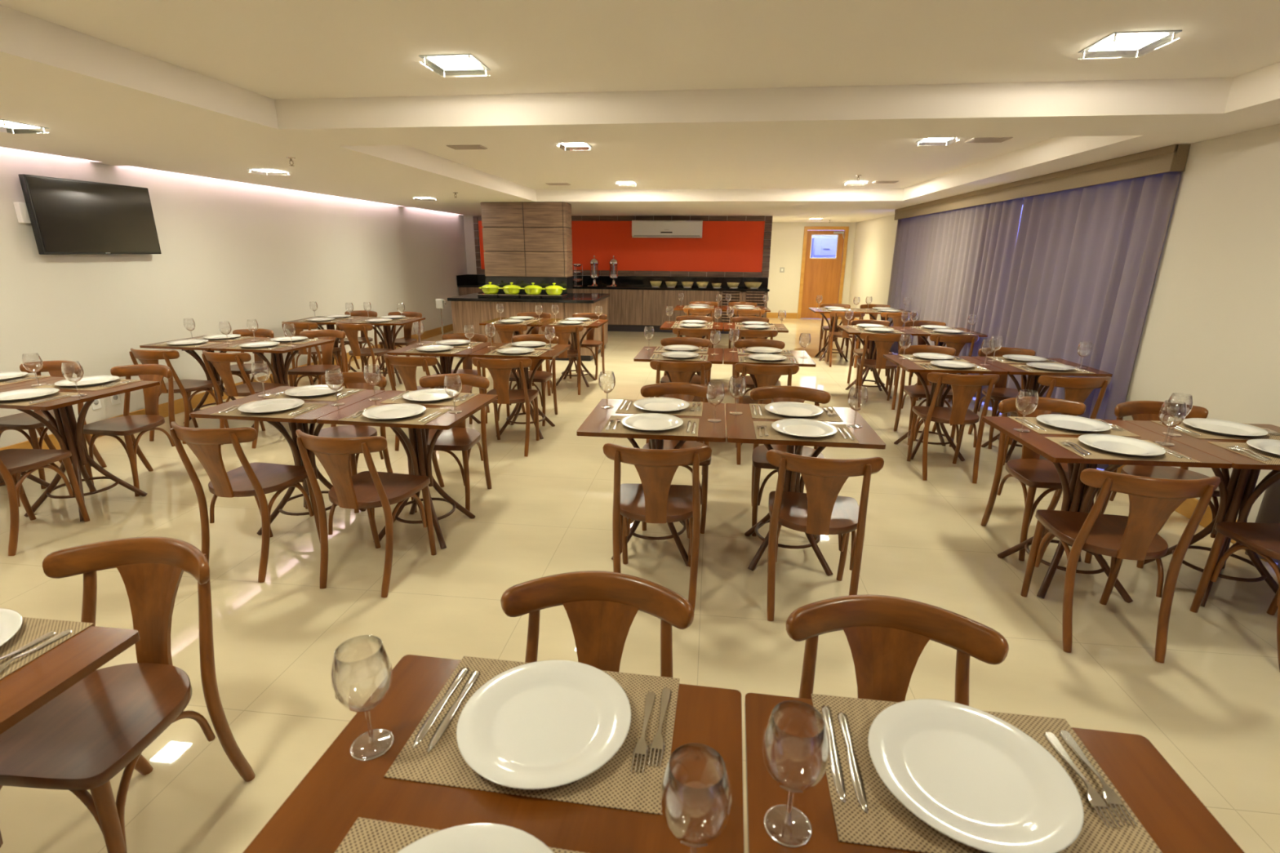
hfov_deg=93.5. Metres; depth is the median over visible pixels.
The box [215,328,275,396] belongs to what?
dining chair
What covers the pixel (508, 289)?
pot
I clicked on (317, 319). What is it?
dinner plate
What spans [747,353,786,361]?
dinner plate
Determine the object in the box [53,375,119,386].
dinner plate
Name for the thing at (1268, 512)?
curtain
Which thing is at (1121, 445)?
dinner plate
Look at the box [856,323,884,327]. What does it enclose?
dinner plate
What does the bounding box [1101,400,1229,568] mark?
dining chair
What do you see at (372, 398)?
wine glass
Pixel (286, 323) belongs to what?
bowl
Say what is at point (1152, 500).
dining chair
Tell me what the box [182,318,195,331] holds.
bowl
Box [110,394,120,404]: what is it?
wall outlet
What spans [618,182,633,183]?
diffuser
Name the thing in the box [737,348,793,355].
placemat
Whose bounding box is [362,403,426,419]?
dinner plate
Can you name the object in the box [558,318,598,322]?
placemat
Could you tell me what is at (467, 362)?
dining chair
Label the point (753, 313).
dining chair
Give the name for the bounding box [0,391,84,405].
placemat
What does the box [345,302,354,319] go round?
wine glass
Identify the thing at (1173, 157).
valance
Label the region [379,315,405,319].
dinner plate
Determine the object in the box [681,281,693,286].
serving bowl
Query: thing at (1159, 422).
table knife
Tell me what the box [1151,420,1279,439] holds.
placemat
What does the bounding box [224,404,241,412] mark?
fork
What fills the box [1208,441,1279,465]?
placemat
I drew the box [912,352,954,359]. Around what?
dinner plate
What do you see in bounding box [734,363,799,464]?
dining chair
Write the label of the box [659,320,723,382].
dining table
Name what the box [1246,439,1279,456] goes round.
dinner plate
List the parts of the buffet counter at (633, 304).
panel, panel, panel, panel, panel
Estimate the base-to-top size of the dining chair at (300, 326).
0.798 m
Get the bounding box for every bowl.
[21,352,43,372]
[61,360,84,382]
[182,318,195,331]
[218,321,231,334]
[246,319,258,332]
[251,361,270,382]
[283,323,295,337]
[324,368,343,391]
[331,635,391,712]
[363,364,381,386]
[444,374,462,397]
[463,324,475,338]
[484,324,495,337]
[544,326,555,340]
[598,370,615,393]
[644,325,654,340]
[649,280,662,286]
[665,281,677,286]
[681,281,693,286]
[696,281,708,287]
[706,381,724,405]
[710,330,720,345]
[711,283,721,287]
[727,282,739,287]
[728,328,739,342]
[728,375,746,399]
[744,282,761,288]
[762,700,828,793]
[799,333,810,347]
[848,386,867,410]
[899,334,911,348]
[981,338,995,355]
[989,335,1003,351]
[1015,389,1038,414]
[1076,341,1092,357]
[1159,400,1186,427]
[1166,392,1193,418]
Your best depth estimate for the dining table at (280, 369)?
5.48 m
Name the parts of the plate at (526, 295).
plate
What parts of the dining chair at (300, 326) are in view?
leg, rail, leg, leg, seat, leg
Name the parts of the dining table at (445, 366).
leg, leg, leg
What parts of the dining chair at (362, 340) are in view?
seat, leg, rail, leg, leg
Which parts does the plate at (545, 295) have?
plate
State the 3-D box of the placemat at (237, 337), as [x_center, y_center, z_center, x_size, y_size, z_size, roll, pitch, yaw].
[-3.995,-0.842,5.766,0.460,0.002,0.310,3,16,9]
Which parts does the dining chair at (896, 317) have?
rail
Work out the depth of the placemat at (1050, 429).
2.94 m
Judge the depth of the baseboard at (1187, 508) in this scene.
3.74 m
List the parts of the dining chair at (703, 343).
seat, rail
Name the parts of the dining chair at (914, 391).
leg, leg, rail, seat, leg, leg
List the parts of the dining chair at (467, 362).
seat, rail, leg, leg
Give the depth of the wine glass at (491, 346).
5.35 m
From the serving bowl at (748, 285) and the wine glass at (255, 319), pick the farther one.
the serving bowl at (748, 285)
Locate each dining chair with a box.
[0,360,106,488]
[0,448,90,555]
[0,536,255,852]
[83,364,175,496]
[129,347,229,444]
[169,421,319,582]
[201,350,288,448]
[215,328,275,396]
[281,321,342,384]
[288,329,348,388]
[295,429,436,597]
[302,372,392,513]
[335,322,395,390]
[338,310,382,373]
[378,311,425,376]
[383,354,444,451]
[407,373,491,512]
[433,333,489,424]
[471,356,539,456]
[486,324,533,389]
[500,570,693,677]
[506,333,559,426]
[514,311,551,372]
[541,324,583,395]
[568,312,607,379]
[603,443,711,612]
[640,382,717,533]
[649,360,711,443]
[660,337,710,385]
[672,328,715,386]
[675,315,712,383]
[683,307,715,347]
[688,301,718,347]
[728,301,756,348]
[731,315,768,384]
[732,309,764,341]
[733,328,777,395]
[733,338,785,403]
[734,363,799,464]
[750,385,831,540]
[766,449,884,621]
[786,594,1008,706]
[818,303,850,357]
[826,311,865,368]
[847,319,893,390]
[854,332,908,409]
[858,303,890,348]
[880,311,915,355]
[893,345,955,447]
[900,320,946,385]
[906,372,999,484]
[915,333,978,406]
[968,346,1044,448]
[981,396,1102,563]
[1003,375,1111,465]
[1020,468,1220,663]
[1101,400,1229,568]
[1189,522,1279,671]
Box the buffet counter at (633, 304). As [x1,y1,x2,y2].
[456,274,769,333]
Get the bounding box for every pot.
[478,281,502,293]
[500,282,523,293]
[521,282,543,294]
[542,283,565,294]
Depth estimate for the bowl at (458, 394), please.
3.17 m
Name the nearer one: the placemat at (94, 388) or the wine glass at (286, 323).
the placemat at (94, 388)
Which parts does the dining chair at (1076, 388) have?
leg, seat, leg, rail, leg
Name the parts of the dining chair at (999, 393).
leg, leg, rail, seat, leg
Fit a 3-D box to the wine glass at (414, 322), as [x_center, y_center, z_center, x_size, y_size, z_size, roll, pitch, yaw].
[-2.013,-0.849,5.489,0.093,0.197,0.093,2,16,6]
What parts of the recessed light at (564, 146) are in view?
frame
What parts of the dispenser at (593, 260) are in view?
lid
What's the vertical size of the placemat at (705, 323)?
0.002 m
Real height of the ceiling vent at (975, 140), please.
0.012 m
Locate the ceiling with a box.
[0,0,1279,222]
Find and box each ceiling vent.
[446,144,487,149]
[545,182,569,185]
[871,180,898,182]
[964,137,1013,142]
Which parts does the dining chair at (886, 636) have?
leg, rail, leg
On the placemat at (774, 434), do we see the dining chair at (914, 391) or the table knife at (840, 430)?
the table knife at (840, 430)
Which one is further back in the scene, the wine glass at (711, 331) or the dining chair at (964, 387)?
the wine glass at (711, 331)
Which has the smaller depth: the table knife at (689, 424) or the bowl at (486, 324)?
the table knife at (689, 424)
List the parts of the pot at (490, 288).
lid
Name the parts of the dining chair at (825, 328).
leg, leg, seat, rail, leg, leg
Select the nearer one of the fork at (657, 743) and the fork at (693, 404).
the fork at (657, 743)
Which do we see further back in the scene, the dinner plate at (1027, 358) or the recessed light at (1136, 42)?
the dinner plate at (1027, 358)
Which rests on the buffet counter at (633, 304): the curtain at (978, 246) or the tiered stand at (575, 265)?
the tiered stand at (575, 265)
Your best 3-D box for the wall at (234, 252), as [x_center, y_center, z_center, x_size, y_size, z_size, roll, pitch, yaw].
[-4.610,-1.394,5.986,0.100,2.432,14.900,2,16,6]
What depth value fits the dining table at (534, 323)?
7.37 m
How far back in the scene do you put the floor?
2.88 m
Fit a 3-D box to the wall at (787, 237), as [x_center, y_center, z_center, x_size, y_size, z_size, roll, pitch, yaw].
[4.074,-3.867,14.689,2.290,2.432,0.120,2,16,6]
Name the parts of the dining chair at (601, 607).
leg, rail, leg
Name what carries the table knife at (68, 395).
on the placemat at (24, 402)
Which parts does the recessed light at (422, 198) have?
frame, glass plate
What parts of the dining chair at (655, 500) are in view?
leg, leg, rail, seat, leg, leg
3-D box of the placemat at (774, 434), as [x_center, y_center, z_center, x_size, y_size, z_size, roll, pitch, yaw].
[0.786,0.024,2.906,0.460,0.002,0.310,2,16,7]
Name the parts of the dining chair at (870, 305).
rail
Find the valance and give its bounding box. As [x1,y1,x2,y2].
[893,143,1191,219]
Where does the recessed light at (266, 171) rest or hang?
in the ceiling
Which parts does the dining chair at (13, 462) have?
leg, leg, seat, leg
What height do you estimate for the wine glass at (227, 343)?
0.197 m
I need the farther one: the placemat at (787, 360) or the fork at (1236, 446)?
the placemat at (787, 360)
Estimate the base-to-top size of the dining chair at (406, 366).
0.798 m
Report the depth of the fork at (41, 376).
3.86 m
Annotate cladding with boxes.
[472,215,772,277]
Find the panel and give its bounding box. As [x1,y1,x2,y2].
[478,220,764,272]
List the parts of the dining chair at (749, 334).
leg, leg, rail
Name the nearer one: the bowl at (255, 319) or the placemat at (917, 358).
the placemat at (917, 358)
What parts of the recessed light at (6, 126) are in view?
glass plate, frame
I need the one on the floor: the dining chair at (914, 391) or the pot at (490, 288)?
the dining chair at (914, 391)
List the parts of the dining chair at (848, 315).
leg, leg, seat, rail, leg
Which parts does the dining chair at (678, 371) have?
leg, seat, rail, leg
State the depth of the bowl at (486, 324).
5.34 m
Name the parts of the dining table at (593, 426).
leg, leg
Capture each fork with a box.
[0,629,71,672]
[0,631,55,660]
[2,377,35,382]
[8,376,43,382]
[100,380,130,386]
[104,380,135,386]
[217,404,244,413]
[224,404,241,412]
[333,390,354,397]
[339,390,359,396]
[344,408,367,418]
[453,394,469,401]
[458,394,474,401]
[604,419,614,430]
[611,418,621,429]
[631,692,656,773]
[648,688,671,767]
[690,403,695,412]
[696,402,700,411]
[756,424,763,436]
[761,424,768,435]
[822,408,833,417]
[827,407,837,416]
[1044,732,1122,830]
[1058,441,1087,455]
[1059,730,1137,827]
[1062,440,1092,454]
[1098,420,1127,431]
[1108,424,1123,431]
[1226,446,1267,461]
[1231,445,1271,460]
[1248,424,1279,435]
[1264,429,1279,435]
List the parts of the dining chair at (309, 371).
leg, leg, seat, rail, leg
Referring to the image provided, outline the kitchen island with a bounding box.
[447,291,609,360]
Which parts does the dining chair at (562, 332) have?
leg, rail, seat, leg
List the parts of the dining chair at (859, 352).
leg, rail, seat, leg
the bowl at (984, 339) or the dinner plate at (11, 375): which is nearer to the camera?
the dinner plate at (11, 375)
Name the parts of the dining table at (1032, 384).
leg, leg, leg, leg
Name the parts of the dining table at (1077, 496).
leg, leg, leg, leg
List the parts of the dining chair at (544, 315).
rail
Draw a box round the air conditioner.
[631,220,702,238]
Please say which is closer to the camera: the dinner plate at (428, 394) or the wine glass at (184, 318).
the dinner plate at (428, 394)
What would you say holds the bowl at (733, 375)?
on the wine glass at (730, 412)
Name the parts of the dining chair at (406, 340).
leg, leg, seat, rail, leg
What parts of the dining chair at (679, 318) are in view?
rail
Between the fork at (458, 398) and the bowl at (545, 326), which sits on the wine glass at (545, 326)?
the bowl at (545, 326)
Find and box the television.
[17,173,161,254]
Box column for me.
[480,201,573,297]
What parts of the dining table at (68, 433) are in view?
leg, leg, leg, leg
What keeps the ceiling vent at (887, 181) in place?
in the ceiling
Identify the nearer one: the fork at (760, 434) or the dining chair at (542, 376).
the fork at (760, 434)
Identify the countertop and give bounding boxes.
[447,291,609,303]
[457,284,769,291]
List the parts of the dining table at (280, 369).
leg, leg, leg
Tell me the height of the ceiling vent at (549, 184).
0.012 m
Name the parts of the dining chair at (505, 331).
leg, rail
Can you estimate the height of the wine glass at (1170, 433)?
0.197 m
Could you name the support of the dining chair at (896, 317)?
on the floor
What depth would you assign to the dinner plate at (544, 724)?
1.08 m
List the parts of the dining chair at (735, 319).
leg, rail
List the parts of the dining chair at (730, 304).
leg, rail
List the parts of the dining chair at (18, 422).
seat, leg, leg, rail, leg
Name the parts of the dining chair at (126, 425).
leg, seat, leg, leg, rail, leg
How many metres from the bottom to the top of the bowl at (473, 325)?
0.118 m
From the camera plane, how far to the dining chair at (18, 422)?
4.29 m
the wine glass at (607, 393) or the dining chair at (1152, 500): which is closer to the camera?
the dining chair at (1152, 500)
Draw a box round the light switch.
[779,267,784,272]
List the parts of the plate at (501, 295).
plate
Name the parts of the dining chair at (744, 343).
leg, leg, seat, rail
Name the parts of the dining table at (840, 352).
leg, leg, leg, leg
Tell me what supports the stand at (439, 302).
on the floor
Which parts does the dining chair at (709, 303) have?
rail, leg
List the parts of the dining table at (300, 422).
leg, leg, leg, leg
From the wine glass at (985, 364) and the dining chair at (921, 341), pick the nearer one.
the wine glass at (985, 364)
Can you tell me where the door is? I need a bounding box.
[797,226,848,319]
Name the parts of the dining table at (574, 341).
leg, leg, leg, leg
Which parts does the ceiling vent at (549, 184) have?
frame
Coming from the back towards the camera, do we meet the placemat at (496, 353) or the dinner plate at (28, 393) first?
the placemat at (496, 353)
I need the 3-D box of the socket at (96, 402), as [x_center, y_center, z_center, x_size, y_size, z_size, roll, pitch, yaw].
[-4.687,-0.209,5.191,0.003,0.044,0.044,2,16,6]
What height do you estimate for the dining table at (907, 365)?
0.760 m
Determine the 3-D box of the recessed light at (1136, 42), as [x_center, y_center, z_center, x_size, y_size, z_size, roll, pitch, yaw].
[2.026,-1.586,2.508,0.250,0.030,0.250,2,16,6]
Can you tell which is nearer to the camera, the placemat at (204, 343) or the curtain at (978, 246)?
the placemat at (204, 343)
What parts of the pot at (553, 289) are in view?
lid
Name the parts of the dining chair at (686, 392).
leg, seat, rail, leg, leg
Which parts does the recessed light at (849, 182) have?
glass plate, frame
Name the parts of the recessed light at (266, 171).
frame, glass plate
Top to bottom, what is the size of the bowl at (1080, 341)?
0.118 m
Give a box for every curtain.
[887,211,946,355]
[927,197,1023,402]
[988,171,1181,469]
[1244,480,1279,568]
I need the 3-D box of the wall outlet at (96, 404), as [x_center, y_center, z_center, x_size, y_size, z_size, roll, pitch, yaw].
[-4.691,-0.209,5.192,0.010,0.120,0.080,2,16,6]
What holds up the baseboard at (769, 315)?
attached to the wall at (787, 237)
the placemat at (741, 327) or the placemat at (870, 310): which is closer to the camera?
the placemat at (741, 327)
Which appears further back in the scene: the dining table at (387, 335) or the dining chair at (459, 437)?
the dining table at (387, 335)
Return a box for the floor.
[0,318,1279,852]
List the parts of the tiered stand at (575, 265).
dish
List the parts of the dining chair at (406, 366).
leg, rail, seat, leg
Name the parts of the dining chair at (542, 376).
leg, leg, seat, rail, leg, leg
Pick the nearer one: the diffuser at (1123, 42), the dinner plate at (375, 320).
the diffuser at (1123, 42)
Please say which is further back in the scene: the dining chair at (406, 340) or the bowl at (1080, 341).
the dining chair at (406, 340)
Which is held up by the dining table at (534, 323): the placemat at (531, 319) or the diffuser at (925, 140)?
the placemat at (531, 319)
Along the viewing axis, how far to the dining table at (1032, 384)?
4.73 m
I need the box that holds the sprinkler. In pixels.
[286,156,295,166]
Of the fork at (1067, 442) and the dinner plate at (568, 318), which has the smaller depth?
the fork at (1067, 442)
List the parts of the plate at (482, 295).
plate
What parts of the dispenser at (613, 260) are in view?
lid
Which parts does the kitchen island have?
panel, panel, panel, panel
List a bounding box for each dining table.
[0,376,64,487]
[0,377,159,521]
[0,626,139,734]
[139,335,266,423]
[190,386,385,535]
[210,337,334,430]
[243,654,744,852]
[286,315,370,382]
[316,390,497,549]
[343,316,425,383]
[386,341,495,423]
[468,342,570,439]
[479,317,552,373]
[537,318,608,386]
[576,399,725,566]
[633,346,723,441]
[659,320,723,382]
[674,305,721,315]
[721,306,770,339]
[723,322,788,377]
[723,348,816,444]
[725,403,885,576]
[744,693,1244,852]
[808,307,865,361]
[836,324,917,398]
[857,308,916,352]
[882,354,1008,461]
[900,326,987,399]
[972,356,1112,462]
[981,416,1231,603]
[1124,420,1279,607]
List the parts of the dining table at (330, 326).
leg, leg, leg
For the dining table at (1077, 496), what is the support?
on the floor
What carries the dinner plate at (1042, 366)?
on the placemat at (1035, 370)
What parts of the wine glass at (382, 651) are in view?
stem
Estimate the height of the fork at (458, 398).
0.011 m
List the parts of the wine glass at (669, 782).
stem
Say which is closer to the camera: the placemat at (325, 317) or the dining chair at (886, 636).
the dining chair at (886, 636)
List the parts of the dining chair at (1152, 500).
leg, leg, seat, leg, rail, leg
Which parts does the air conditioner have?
panel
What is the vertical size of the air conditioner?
0.330 m
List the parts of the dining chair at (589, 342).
seat, rail, leg, leg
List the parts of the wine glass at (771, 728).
stem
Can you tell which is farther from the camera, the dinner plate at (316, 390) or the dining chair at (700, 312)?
the dining chair at (700, 312)
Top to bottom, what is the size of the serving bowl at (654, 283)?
0.115 m
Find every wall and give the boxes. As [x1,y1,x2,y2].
[0,146,467,448]
[463,215,772,288]
[766,222,856,318]
[812,235,837,238]
[848,123,1279,564]
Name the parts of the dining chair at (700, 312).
rail, leg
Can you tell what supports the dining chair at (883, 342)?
on the floor
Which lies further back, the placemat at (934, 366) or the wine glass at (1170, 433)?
the placemat at (934, 366)
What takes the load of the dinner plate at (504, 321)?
on the placemat at (498, 322)
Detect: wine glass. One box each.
[21,352,46,386]
[61,360,87,396]
[182,318,195,339]
[218,321,232,344]
[246,319,258,341]
[251,361,271,396]
[283,323,296,346]
[324,368,345,405]
[331,635,394,760]
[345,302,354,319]
[363,364,382,400]
[413,322,423,344]
[444,374,462,413]
[463,324,475,348]
[484,324,495,347]
[535,305,542,322]
[544,326,555,350]
[598,370,615,408]
[644,325,654,349]
[660,743,731,852]
[706,381,724,422]
[710,330,720,355]
[728,328,739,352]
[728,375,746,414]
[762,700,828,848]
[777,310,786,328]
[799,333,810,358]
[844,309,853,327]
[847,386,867,427]
[898,334,911,359]
[901,311,910,330]
[968,314,977,333]
[980,338,995,365]
[988,335,1003,361]
[1013,389,1038,432]
[1075,341,1092,368]
[1155,400,1186,445]
[1162,392,1193,436]
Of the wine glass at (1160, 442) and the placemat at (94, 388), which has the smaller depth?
the wine glass at (1160, 442)
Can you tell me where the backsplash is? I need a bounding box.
[467,274,768,287]
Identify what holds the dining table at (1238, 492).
on the floor
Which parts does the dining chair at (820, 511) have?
leg, leg, seat, rail, leg, leg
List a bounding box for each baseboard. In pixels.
[0,324,453,450]
[766,312,841,319]
[853,317,1266,562]
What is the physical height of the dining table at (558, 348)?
0.760 m
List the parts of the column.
panel, panel, panel, panel, panel, panel, panel, panel, panel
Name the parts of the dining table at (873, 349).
leg, leg, leg, leg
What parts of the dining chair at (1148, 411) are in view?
leg, leg, rail, seat, leg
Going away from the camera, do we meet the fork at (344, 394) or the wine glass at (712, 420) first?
the wine glass at (712, 420)
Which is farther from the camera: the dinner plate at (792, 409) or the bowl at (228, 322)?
the bowl at (228, 322)
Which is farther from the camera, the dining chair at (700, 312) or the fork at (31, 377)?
the dining chair at (700, 312)
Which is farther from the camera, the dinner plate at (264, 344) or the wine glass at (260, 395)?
the dinner plate at (264, 344)
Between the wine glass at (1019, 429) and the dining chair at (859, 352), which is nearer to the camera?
the wine glass at (1019, 429)
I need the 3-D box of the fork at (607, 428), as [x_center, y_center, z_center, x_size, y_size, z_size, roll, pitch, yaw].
[-0.150,-0.015,2.988,0.024,0.011,0.190,2,16,6]
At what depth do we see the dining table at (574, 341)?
7.34 m
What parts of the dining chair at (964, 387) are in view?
leg, leg, seat, leg, rail, leg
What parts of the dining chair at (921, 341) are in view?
leg, leg, rail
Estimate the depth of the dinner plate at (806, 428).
2.92 m
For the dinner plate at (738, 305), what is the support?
on the placemat
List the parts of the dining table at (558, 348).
leg, leg, leg, leg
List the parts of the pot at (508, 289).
lid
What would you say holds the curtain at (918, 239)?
hanging from the valance
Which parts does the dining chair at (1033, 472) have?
leg, leg, rail, seat, leg, leg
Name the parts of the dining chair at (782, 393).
leg, leg, seat, rail, leg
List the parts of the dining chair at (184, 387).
leg, rail, leg, leg, seat, leg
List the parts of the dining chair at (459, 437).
leg, leg, seat, rail, leg, leg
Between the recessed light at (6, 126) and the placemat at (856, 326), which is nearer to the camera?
the recessed light at (6, 126)
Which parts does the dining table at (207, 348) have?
leg, leg, leg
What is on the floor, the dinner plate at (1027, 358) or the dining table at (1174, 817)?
the dining table at (1174, 817)
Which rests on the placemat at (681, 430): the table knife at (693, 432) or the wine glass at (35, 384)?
the table knife at (693, 432)
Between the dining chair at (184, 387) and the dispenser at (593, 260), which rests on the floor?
the dining chair at (184, 387)
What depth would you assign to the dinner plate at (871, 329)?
6.68 m
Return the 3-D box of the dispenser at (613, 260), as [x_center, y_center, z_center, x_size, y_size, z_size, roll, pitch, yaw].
[-0.553,-3.145,12.193,0.224,0.606,0.234,2,16,6]
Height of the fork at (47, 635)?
0.011 m
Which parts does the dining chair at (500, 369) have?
leg, leg, rail, seat, leg, leg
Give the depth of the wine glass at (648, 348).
5.31 m
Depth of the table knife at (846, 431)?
2.86 m
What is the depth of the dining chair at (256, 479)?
2.94 m
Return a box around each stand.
[435,298,445,358]
[572,263,582,286]
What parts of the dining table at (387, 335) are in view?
leg, leg, leg, leg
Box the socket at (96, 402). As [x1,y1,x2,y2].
[93,400,98,404]
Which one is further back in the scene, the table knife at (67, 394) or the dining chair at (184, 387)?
the dining chair at (184, 387)
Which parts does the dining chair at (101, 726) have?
seat, leg, leg, rail, leg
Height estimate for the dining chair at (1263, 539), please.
0.798 m
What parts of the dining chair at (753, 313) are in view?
rail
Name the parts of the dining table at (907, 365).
leg, leg, leg, leg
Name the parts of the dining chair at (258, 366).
seat, rail, leg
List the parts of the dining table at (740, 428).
leg, leg, leg, leg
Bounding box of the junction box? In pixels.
[13,201,31,223]
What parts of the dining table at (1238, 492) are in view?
leg, leg, leg, leg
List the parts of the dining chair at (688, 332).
rail, leg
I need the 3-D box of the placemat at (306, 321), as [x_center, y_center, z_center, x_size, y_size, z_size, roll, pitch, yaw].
[-3.835,-1.271,7.244,0.460,0.002,0.310,1,16,4]
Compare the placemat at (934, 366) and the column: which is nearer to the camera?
the placemat at (934, 366)
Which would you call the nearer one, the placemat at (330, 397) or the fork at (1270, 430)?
the fork at (1270, 430)
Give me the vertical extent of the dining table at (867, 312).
0.760 m
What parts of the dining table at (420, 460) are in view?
leg, leg, leg, leg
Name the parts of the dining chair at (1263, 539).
leg, seat, leg, leg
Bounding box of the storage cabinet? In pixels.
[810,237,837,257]
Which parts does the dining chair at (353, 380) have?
seat, rail, leg, leg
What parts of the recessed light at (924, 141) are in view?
frame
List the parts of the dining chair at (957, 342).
leg, rail, leg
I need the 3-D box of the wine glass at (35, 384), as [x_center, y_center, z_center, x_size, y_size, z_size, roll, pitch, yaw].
[-3.773,-0.356,3.753,0.093,0.197,0.093,2,16,6]
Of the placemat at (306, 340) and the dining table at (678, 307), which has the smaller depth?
the placemat at (306, 340)
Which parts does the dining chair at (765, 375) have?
leg, seat, rail, leg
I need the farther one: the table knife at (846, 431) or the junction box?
the junction box
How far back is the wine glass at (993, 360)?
4.84 m
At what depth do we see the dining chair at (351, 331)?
6.79 m
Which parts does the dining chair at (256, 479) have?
leg, rail, leg, seat, leg, leg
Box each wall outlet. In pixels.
[91,399,102,409]
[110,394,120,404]
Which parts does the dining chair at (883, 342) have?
leg, leg, seat, rail, leg, leg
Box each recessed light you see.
[0,119,48,133]
[248,168,289,175]
[412,196,435,200]
[418,53,490,76]
[557,142,591,150]
[615,181,636,186]
[808,217,822,220]
[844,180,868,185]
[915,137,957,146]
[1078,30,1182,58]
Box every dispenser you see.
[587,255,599,286]
[606,255,617,286]
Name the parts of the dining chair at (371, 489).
leg, rail, leg, leg, seat, leg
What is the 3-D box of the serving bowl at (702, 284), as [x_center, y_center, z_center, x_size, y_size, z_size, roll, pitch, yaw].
[1.253,-2.854,12.124,0.250,0.110,0.250,2,16,6]
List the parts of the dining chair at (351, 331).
leg, rail, leg, leg, seat, leg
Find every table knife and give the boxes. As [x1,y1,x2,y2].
[28,394,68,403]
[29,395,69,404]
[288,404,315,415]
[289,406,317,416]
[389,391,408,399]
[412,667,468,748]
[418,410,439,421]
[422,411,442,422]
[426,670,480,752]
[619,400,627,409]
[625,400,632,410]
[685,420,691,432]
[691,422,696,434]
[751,404,756,414]
[756,405,762,415]
[821,705,844,803]
[836,426,847,439]
[837,712,867,813]
[842,427,854,439]
[1014,417,1039,430]
[1021,418,1045,431]
[1157,444,1191,459]
[1159,422,1192,434]
[1165,450,1182,457]
[1167,422,1201,435]
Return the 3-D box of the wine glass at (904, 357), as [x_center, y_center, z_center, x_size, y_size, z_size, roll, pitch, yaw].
[2.163,-0.653,4.919,0.093,0.197,0.093,2,16,6]
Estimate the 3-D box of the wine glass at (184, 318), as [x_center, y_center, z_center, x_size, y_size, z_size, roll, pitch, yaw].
[-4.241,-0.920,5.681,0.093,0.197,0.093,2,16,6]
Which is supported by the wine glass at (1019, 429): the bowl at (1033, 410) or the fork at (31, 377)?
the bowl at (1033, 410)
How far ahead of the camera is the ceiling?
3.13 m
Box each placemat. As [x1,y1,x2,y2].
[0,374,50,385]
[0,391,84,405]
[0,617,93,679]
[31,378,141,391]
[150,342,224,347]
[195,336,254,342]
[210,400,327,418]
[222,344,294,350]
[259,338,323,343]
[262,386,365,401]
[294,319,343,322]
[324,316,359,319]
[334,817,583,852]
[338,405,451,425]
[353,320,400,323]
[371,316,413,319]
[380,390,479,406]
[384,656,679,814]
[401,346,467,354]
[422,342,483,346]
[483,349,547,356]
[489,320,533,324]
[499,342,557,349]
[502,317,542,320]
[549,321,592,325]
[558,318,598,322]
[600,415,698,436]
[615,399,702,416]
[649,352,708,360]
[653,346,708,353]
[671,324,712,328]
[674,320,713,324]
[734,322,775,326]
[735,325,777,330]
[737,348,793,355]
[737,355,799,364]
[749,403,843,422]
[752,421,859,443]
[811,693,1161,852]
[821,309,855,311]
[847,324,893,328]
[855,328,905,333]
[870,310,903,312]
[898,354,970,362]
[911,326,960,330]
[914,362,991,371]
[922,330,974,334]
[986,356,1065,364]
[1007,416,1140,436]
[1008,364,1096,373]
[1044,436,1201,462]
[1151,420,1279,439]
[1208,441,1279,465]
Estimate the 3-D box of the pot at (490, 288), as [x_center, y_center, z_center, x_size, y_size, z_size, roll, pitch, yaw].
[-2.248,-2.087,9.058,0.321,0.168,0.272,-9,19,-28]
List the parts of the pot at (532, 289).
lid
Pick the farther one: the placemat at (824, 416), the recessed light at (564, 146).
the recessed light at (564, 146)
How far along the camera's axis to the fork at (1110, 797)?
0.97 m
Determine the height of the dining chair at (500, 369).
0.798 m
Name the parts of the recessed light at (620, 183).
glass plate, frame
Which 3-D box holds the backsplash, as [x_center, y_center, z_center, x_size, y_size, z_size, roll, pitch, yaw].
[-0.551,-3.042,12.579,6.340,0.195,0.025,2,16,6]
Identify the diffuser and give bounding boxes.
[0,120,39,128]
[255,168,284,172]
[427,57,482,70]
[560,142,584,145]
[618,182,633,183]
[847,181,865,182]
[920,137,952,142]
[1089,34,1168,50]
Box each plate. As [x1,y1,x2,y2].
[0,371,27,381]
[0,387,59,401]
[0,608,22,646]
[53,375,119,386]
[166,338,208,345]
[202,333,240,339]
[237,398,304,413]
[239,341,279,347]
[270,336,307,342]
[284,384,342,397]
[306,317,334,321]
[323,314,351,318]
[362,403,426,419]
[364,318,392,322]
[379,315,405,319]
[396,822,553,852]
[402,388,458,401]
[416,345,453,351]
[435,339,469,345]
[456,660,631,789]
[476,293,503,297]
[497,293,525,297]
[497,346,534,354]
[498,319,524,323]
[509,315,533,319]
[511,341,546,347]
[520,293,544,298]
[541,293,567,298]
[557,320,583,324]
[564,317,590,320]
[620,413,683,431]
[633,397,689,412]
[661,351,698,358]
[663,344,698,351]
[678,323,705,327]
[681,320,706,324]
[688,303,708,306]
[688,306,708,308]
[734,304,754,306]
[735,306,755,309]
[742,320,768,324]
[742,324,769,328]
[745,346,782,353]
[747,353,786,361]
[764,401,823,417]
[771,418,838,437]
[823,306,844,308]
[827,308,848,311]
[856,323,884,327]
[864,327,893,332]
[867,698,1084,852]
[872,306,893,309]
[877,309,900,312]
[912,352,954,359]
[920,324,950,328]
[929,360,975,368]
[933,328,964,333]
[1002,354,1047,362]
[1026,362,1075,370]
[1035,413,1111,431]
[1078,434,1165,456]
[1182,417,1268,436]
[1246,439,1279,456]
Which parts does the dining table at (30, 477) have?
leg, leg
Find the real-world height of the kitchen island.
0.900 m
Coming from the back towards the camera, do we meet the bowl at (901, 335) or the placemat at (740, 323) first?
the placemat at (740, 323)
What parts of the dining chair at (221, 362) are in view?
leg, rail, leg, seat, leg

